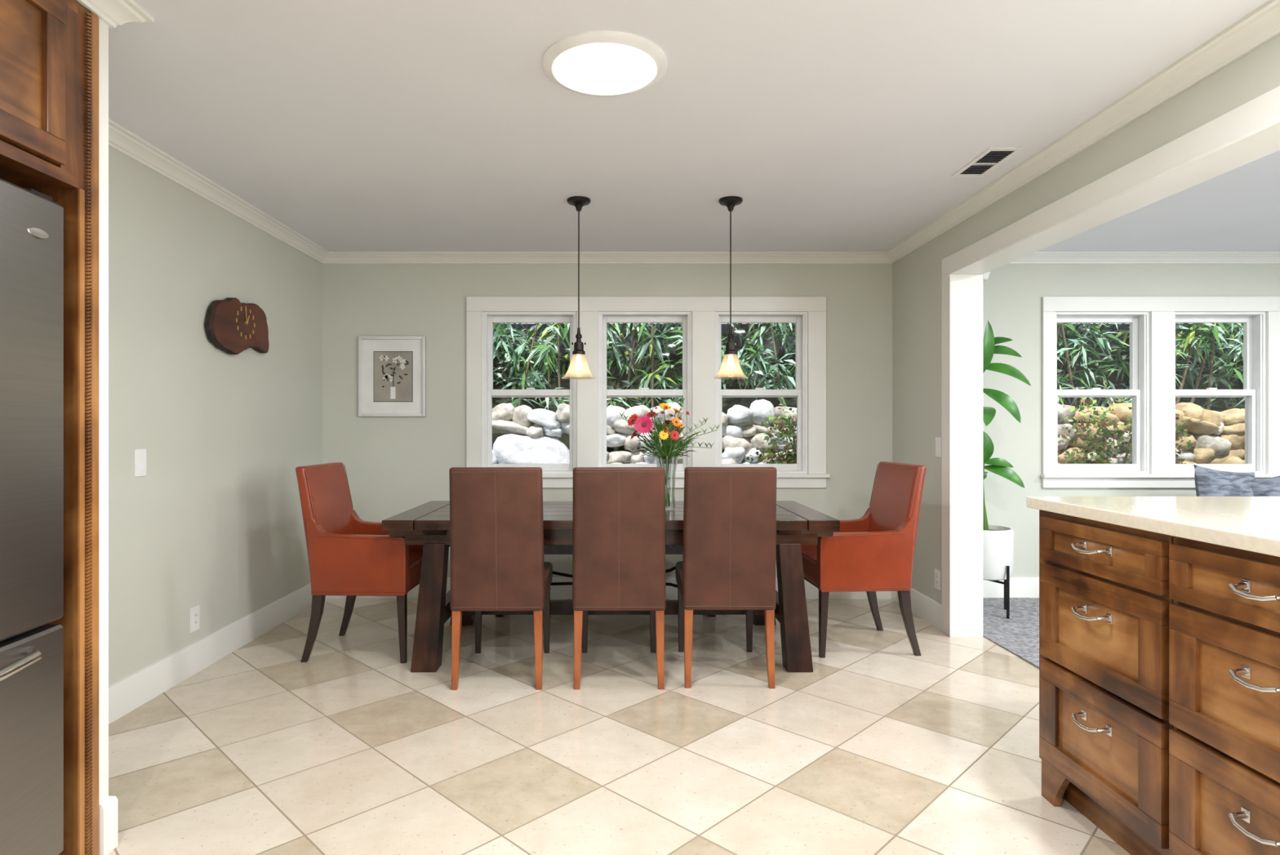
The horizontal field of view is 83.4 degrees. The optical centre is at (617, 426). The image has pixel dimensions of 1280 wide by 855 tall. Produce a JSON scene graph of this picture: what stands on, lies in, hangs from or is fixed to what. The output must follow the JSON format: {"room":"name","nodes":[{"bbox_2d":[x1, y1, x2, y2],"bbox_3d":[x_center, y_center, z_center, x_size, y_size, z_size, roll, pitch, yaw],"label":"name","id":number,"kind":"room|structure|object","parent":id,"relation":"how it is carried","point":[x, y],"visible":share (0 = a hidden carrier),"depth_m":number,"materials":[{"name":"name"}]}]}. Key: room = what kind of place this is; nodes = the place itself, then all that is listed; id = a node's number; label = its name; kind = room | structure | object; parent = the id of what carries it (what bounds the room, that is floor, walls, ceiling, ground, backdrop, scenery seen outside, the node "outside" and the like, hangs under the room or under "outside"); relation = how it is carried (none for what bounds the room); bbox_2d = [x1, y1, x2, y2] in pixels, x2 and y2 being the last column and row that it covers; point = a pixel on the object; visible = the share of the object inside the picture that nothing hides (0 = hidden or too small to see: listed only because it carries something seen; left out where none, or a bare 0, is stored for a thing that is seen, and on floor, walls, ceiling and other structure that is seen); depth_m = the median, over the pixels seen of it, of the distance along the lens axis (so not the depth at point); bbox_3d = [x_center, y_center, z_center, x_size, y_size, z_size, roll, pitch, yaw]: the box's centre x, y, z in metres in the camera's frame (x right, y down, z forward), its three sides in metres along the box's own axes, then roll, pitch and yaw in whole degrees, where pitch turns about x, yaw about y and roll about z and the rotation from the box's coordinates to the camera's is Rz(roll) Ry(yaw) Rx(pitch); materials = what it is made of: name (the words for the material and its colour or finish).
{"room":"dining room","nodes":[
{"label":"dining room","id":0,"kind":"room"},
{"bbox_2d":[75,0,108,803],"bbox_3d":[-1.785,-0.002,2.051,0.630,2.440,0.043,0,0,0],"label":"wall","id":1,"kind":"structure","parent":0,"point":[103,27],"depth_m":2.05,"materials":[{"name":"paint"}]},
{"bbox_2d":[98,577,942,854],"bbox_3d":[-0.076,1.143,3.566,4.048,0.150,3.069,0,0,0],"label":"baseboard","id":2,"kind":"structure","parent":1,"relation":"attached to","point":[130,692],"depth_m":3.75,"materials":[{"name":"paint"}]},
{"bbox_2d":[108,146,322,685],"bbox_3d":[-2.175,-0.002,1.300,0.150,2.440,7.600,0,0,0],"label":"wall","id":3,"kind":"structure","parent":0,"point":[214,522],"depth_m":3.58,"materials":[{"name":"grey paint"}]},
{"bbox_2d":[133,448,146,476],"bbox_3d":[-2.095,0.158,3.154,0.010,0.120,0.074,0,0,0],"label":"light switch","id":4,"kind":"object","parent":3,"relation":"attached to","point":[140,455],"visible":1,"depth_m":3.14,"materials":[{"name":"white plastic"}]},
{"bbox_2d":[190,604,199,632],"bbox_3d":[-2.095,0.951,3.560,0.010,0.120,0.074,0,0,0],"label":"wall outlet","id":5,"kind":"object","parent":3,"relation":"attached to","point":[194,611],"visible":1,"depth_m":3.55,"materials":[{"name":"white plastic"}]},
{"bbox_2d":[204,297,269,354],"bbox_3d":[-2.069,-0.543,3.938,0.060,0.310,0.616,0,0,0],"label":"clock","id":6,"kind":"object","parent":3,"relation":"attached to","point":[233,326],"visible":1,"depth_m":3.86,"materials":[{"name":"brown wood"}]},
{"bbox_2d":[75,0,1279,263],"bbox_3d":[-0.076,-1.189,1.300,4.048,0.066,7.600,0,0,0],"label":"crown molding","id":7,"kind":"structure","parent":3,"relation":"attached to","point":[1262,24],"depth_m":3.46,"materials":[{"name":"paint"}]},
{"bbox_2d":[106,598,1130,854],"bbox_3d":[-0.065,1.268,1.235,4.370,0.100,7.770,0,0,0],"label":"floor","id":8,"kind":"structure","parent":0,"point":[882,748],"depth_m":2.74,"materials":[{"name":"tile"}]},
{"bbox_2d":[0,177,63,854],"bbox_3d":[-1.714,0.310,1.420,0.713,1.815,0.930,0,0,0],"label":"refrigerator","id":9,"kind":"object","parent":8,"relation":"on","point":[32,224],"visible":1,"depth_m":1.76,"materials":[{"name":"metal"}]},
{"bbox_2d":[0,0,98,854],"bbox_3d":[-1.775,0.032,1.434,0.646,2.372,1.188,0,0,0],"label":"tall cabinet","id":10,"kind":"object","parent":8,"relation":"on","point":[49,49],"visible":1,"depth_m":1.96,"materials":[{"name":"brown wood"}]},
{"bbox_2d":[295,462,423,662],"bbox_3d":[-1.375,0.713,3.956,0.590,1.010,0.549,0,0,2],"label":"armchair","id":11,"kind":"object","parent":8,"relation":"on","point":[348,555],"visible":0.8,"depth_m":3.70,"materials":[{"name":"orange leather"}]},
{"bbox_2d":[448,466,552,689],"bbox_3d":[-0.566,0.703,3.600,0.438,1.030,0.633,0,0,-1],"label":"dining chair","id":12,"kind":"object","parent":8,"relation":"on","point":[498,563],"visible":1,"depth_m":3.32,"materials":[{"name":"brown leather"}]},
{"bbox_2d":[495,544,715,617],"bbox_3d":[-0.080,0.968,4.740,1.620,0.500,0.340,0,0,0],"label":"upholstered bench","id":13,"kind":"object","parent":8,"relation":"on","point":[548,548],"visible":0.08,"depth_m":4.58,"materials":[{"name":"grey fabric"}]},
{"bbox_2d":[382,500,839,671],"bbox_3d":[-0.035,0.842,4.044,2.290,0.752,0.968,0,0,0],"label":"dining table","id":14,"kind":"object","parent":8,"relation":"on","point":[427,524],"visible":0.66,"depth_m":3.61,"materials":[{"name":"brown wood"}]},
{"bbox_2d":[618,395,719,510],"bbox_3d":[0.256,0.146,4.087,0.533,0.637,0.403,0,0,-19],"label":"flower vase","id":15,"kind":"object","parent":14,"relation":"on","point":[668,437],"visible":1,"depth_m":4.03,"materials":[{"name":"clear glass"}]},
{"bbox_2d":[572,466,666,688],"bbox_3d":[0.005,0.703,3.605,0.438,1.030,0.633,0,0,0],"label":"dining chair","id":16,"kind":"object","parent":8,"relation":"on","point":[619,525],"visible":1,"depth_m":3.32,"materials":[{"name":"brown leather"}]},
{"bbox_2d":[675,466,777,688],"bbox_3d":[0.525,0.703,3.620,0.438,1.030,0.633,0,0,1],"label":"dining chair","id":17,"kind":"object","parent":8,"relation":"on","point":[728,562],"visible":1,"depth_m":3.34,"materials":[{"name":"brown leather"}]},
{"bbox_2d":[800,461,926,657],"bbox_3d":[1.340,0.713,4.052,0.590,1.010,0.549,0,0,-3],"label":"armchair","id":18,"kind":"object","parent":8,"relation":"on","point":[871,553],"visible":0.85,"depth_m":3.79,"materials":[{"name":"orange leather"}]},
{"bbox_2d":[1026,496,1279,854],"bbox_3d":[1.886,0.726,1.538,1.088,0.985,1.735,0,0,0],"label":"kitchen island","id":19,"kind":"object","parent":8,"relation":"on","point":[1159,616],"visible":1,"depth_m":1.85,"materials":[{"name":"brown wood"}]},
{"bbox_2d":[108,0,1279,251],"bbox_3d":[2.050,-1.322,1.525,8.600,0.200,8.350,0,0,0],"label":"ceiling","id":20,"kind":"structure","parent":0,"point":[353,125],"depth_m":2.81,"materials":[{"name":"paint"}]},
{"bbox_2d":[561,195,595,379],"bbox_3d":[-0.211,-0.742,3.870,0.186,0.961,0.186,0,0,0],"label":"pendant light","id":21,"kind":"object","parent":20,"relation":"hanging from","point":[578,202],"visible":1,"depth_m":3.86,"materials":[{"name":"black metal"}]},
{"bbox_2d":[541,31,667,96],"bbox_3d":[-0.045,-1.207,2.430,0.424,0.030,0.424,0,0,0],"label":"ceiling light","id":22,"kind":"object","parent":20,"relation":"attached to","point":[592,63],"visible":1,"depth_m":2.37,"materials":[{"name":"white glass"}]},
{"bbox_2d":[713,195,747,379],"bbox_3d":[0.607,-0.742,3.870,0.186,0.961,0.186,0,0,0],"label":"pendant light","id":23,"kind":"object","parent":20,"relation":"hanging from","point":[730,202],"visible":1,"depth_m":3.86,"materials":[{"name":"black metal"}]},
{"bbox_2d":[951,146,1023,177],"bbox_3d":[1.700,-1.218,3.320,0.150,0.007,0.360,0,0,0],"label":"ceiling vent","id":24,"kind":"object","parent":20,"relation":"attached to","point":[993,157],"depth_m":3.30,"materials":[{"name":"metal"}]},
{"bbox_2d":[322,263,1279,577],"bbox_3d":[2.050,-0.002,5.175,8.600,2.440,0.150,0,0,0],"label":"wall","id":25,"kind":"structure","parent":0,"point":[394,465],"depth_m":5.10,"materials":[{"name":"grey paint"}]},
{"bbox_2d":[358,336,426,416],"bbox_3d":[-1.599,-0.355,5.085,0.473,0.567,0.030,0,0,0],"label":"picture frame","id":26,"kind":"object","parent":25,"relation":"attached to","point":[392,370],"visible":1,"depth_m":5.09,"materials":[{"name":"white wood"}]},
{"bbox_2d":[598,311,692,473],"bbox_3d":[0.194,-0.240,5.175,0.665,1.150,0.150,0,0,0],"label":"window","id":27,"kind":"structure","parent":25,"relation":"in","point":[604,317],"depth_m":5.15,"materials":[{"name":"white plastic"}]},
{"bbox_2d":[466,296,830,487],"bbox_3d":[0.205,-0.243,5.150,2.575,1.352,0.200,0,0,0],"label":"window","id":28,"kind":"structure","parent":25,"relation":"in","point":[488,318],"depth_m":5.08,"materials":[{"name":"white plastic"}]},
{"bbox_2d":[715,311,807,473],"bbox_3d":[1.018,-0.240,5.175,0.659,1.150,0.150,0,0,0],"label":"window","id":29,"kind":"structure","parent":25,"relation":"in","point":[799,318],"depth_m":5.15,"materials":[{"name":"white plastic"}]},
{"bbox_2d":[982,271,990,280],"bbox_3d":[2.580,-1.082,5.065,0.068,0.100,0.070,0,0,0],"label":"sensor","id":30,"kind":"object","parent":25,"relation":"attached to","point":[985,276],"visible":0.36,"depth_m":5.04,"materials":[{"name":"white plastic"}]},
{"bbox_2d":[982,577,1039,597],"bbox_3d":[4.143,1.143,1.300,4.115,0.150,7.600,0,0,0],"label":"baseboard","id":31,"kind":"structure","parent":25,"relation":"attached to","point":[1020,587],"depth_m":5.08,"materials":[{"name":"paint"}]},
{"bbox_2d":[1055,311,1149,473],"bbox_3d":[3.433,-0.240,5.175,0.682,1.150,0.150,0,0,0],"label":"window","id":32,"kind":"structure","parent":25,"relation":"in","point":[1139,322],"depth_m":5.15,"materials":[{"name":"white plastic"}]},
{"bbox_2d":[1008,251,1279,263],"bbox_3d":[4.143,-1.189,1.300,4.115,0.066,7.600,0,0,0],"label":"crown molding","id":33,"kind":"structure","parent":25,"relation":"attached to","point":[1037,257],"depth_m":5.07,"materials":[{"name":"paint"}]},
{"bbox_2d":[1040,296,1279,487],"bbox_3d":[3.859,-0.243,5.150,1.722,1.352,0.200,0,0,0],"label":"window","id":34,"kind":"structure","parent":25,"relation":"in","point":[1254,391],"depth_m":5.08,"materials":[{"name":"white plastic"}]},
{"bbox_2d":[982,597,1039,668],"bbox_3d":[4.236,1.264,1.235,4.229,0.108,7.770,0,0,0],"label":"floor","id":35,"kind":"structure","parent":0,"point":[1019,634],"depth_m":4.36,"materials":[{"name":"grey carpet"}]},
{"bbox_2d":[982,320,1031,618],"bbox_3d":[2.370,0.264,4.664,0.458,1.891,0.394,0,0,-36],"label":"potted plant","id":36,"kind":"object","parent":35,"relation":"on","point":[997,540],"visible":0.52,"depth_m":4.61,"materials":[{"name":"plant"}]},
{"bbox_3d":[4.545,0.849,4.530,2.210,0.722,0.940,0,0,0],"label":"sofa","id":37,"kind":"object","parent":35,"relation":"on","visible":0},
{"bbox_2d":[1193,464,1256,496],"bbox_3d":[3.910,0.463,4.610,0.485,0.440,0.183,0,0,-7],"label":"throw pillow","id":38,"kind":"object","parent":37,"relation":"on","point":[1208,482],"visible":0.41,"depth_m":4.57,"materials":[{"name":"grey fabric"}]},
{"bbox_2d":[1250,475,1279,496],"bbox_3d":[4.270,0.468,4.500,0.550,0.495,0.206,0,0,6],"label":"throw pillow","id":39,"kind":"object","parent":37,"relation":"on","point":[1270,486],"visible":0.45,"depth_m":4.52,"materials":[{"name":"grey fabric"}]},
{"bbox_2d":[892,34,1279,604],"bbox_3d":[2.017,-0.002,1.300,0.137,2.440,7.600,0,0,0],"label":"wall","id":40,"kind":"structure","parent":0,"point":[917,277],"depth_m":4.32,"materials":[{"name":"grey paint"}]},
{"bbox_2d":[934,568,940,590],"bbox_3d":[1.943,0.928,4.370,0.010,0.120,0.074,0,0,0],"label":"wall outlet","id":41,"kind":"object","parent":40,"relation":"attached to","point":[937,572],"visible":1,"depth_m":4.36,"materials":[{"name":"white plastic"}]},
{"bbox_2d":[935,436,941,457],"bbox_3d":[1.943,0.124,4.360,0.010,0.120,0.074,0,0,0],"label":"light switch","id":42,"kind":"object","parent":40,"relation":"attached to","point":[938,439],"visible":1,"depth_m":4.35,"materials":[{"name":"white plastic"}]},
{"bbox_2d":[942,85,1279,636],"bbox_3d":[2.017,0.112,2.240,0.193,2.212,4.080,0,0,0],"label":"trim","id":43,"kind":"structure","parent":40,"relation":"attached to","point":[1250,132],"depth_m":4.11,"materials":[{"name":"paint"}]},
{"label":"outside","id":44,"kind":"structure","parent":0,"visible":0},
{"bbox_3d":[3.000,1.428,7.230,16.000,0.180,3.940,0,0,0],"label":"ground","id":45,"kind":"structure","parent":44,"visible":0},
{"bbox_2d":[492,399,1244,463],"bbox_3d":[3.044,0.555,6.997,14.516,1.653,0.459,0,0,0],"label":"stone wall","id":46,"kind":"structure","parent":45,"relation":"on","point":[1225,442],"depth_m":6.91,"materials":[{"name":"stone"}]},
{"bbox_2d":[492,323,1244,462],"bbox_3d":[3.000,-0.700,8.039,16.000,4.076,2.121,0,0,0],"label":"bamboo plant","id":47,"kind":"object","parent":45,"relation":"on","point":[536,356],"visible":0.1,"depth_m":7.93,"materials":[{"name":"green plant"}]},
{"bbox_2d":[746,397,1203,463],"bbox_3d":[3.951,0.450,6.494,5.581,1.777,0.460,0,0,0],"label":"shrub","id":48,"kind":"object","parent":45,"relation":"on","point":[1090,441],"visible":0.22,"depth_m":6.55,"materials":[{"name":"green plant"}]}
]}

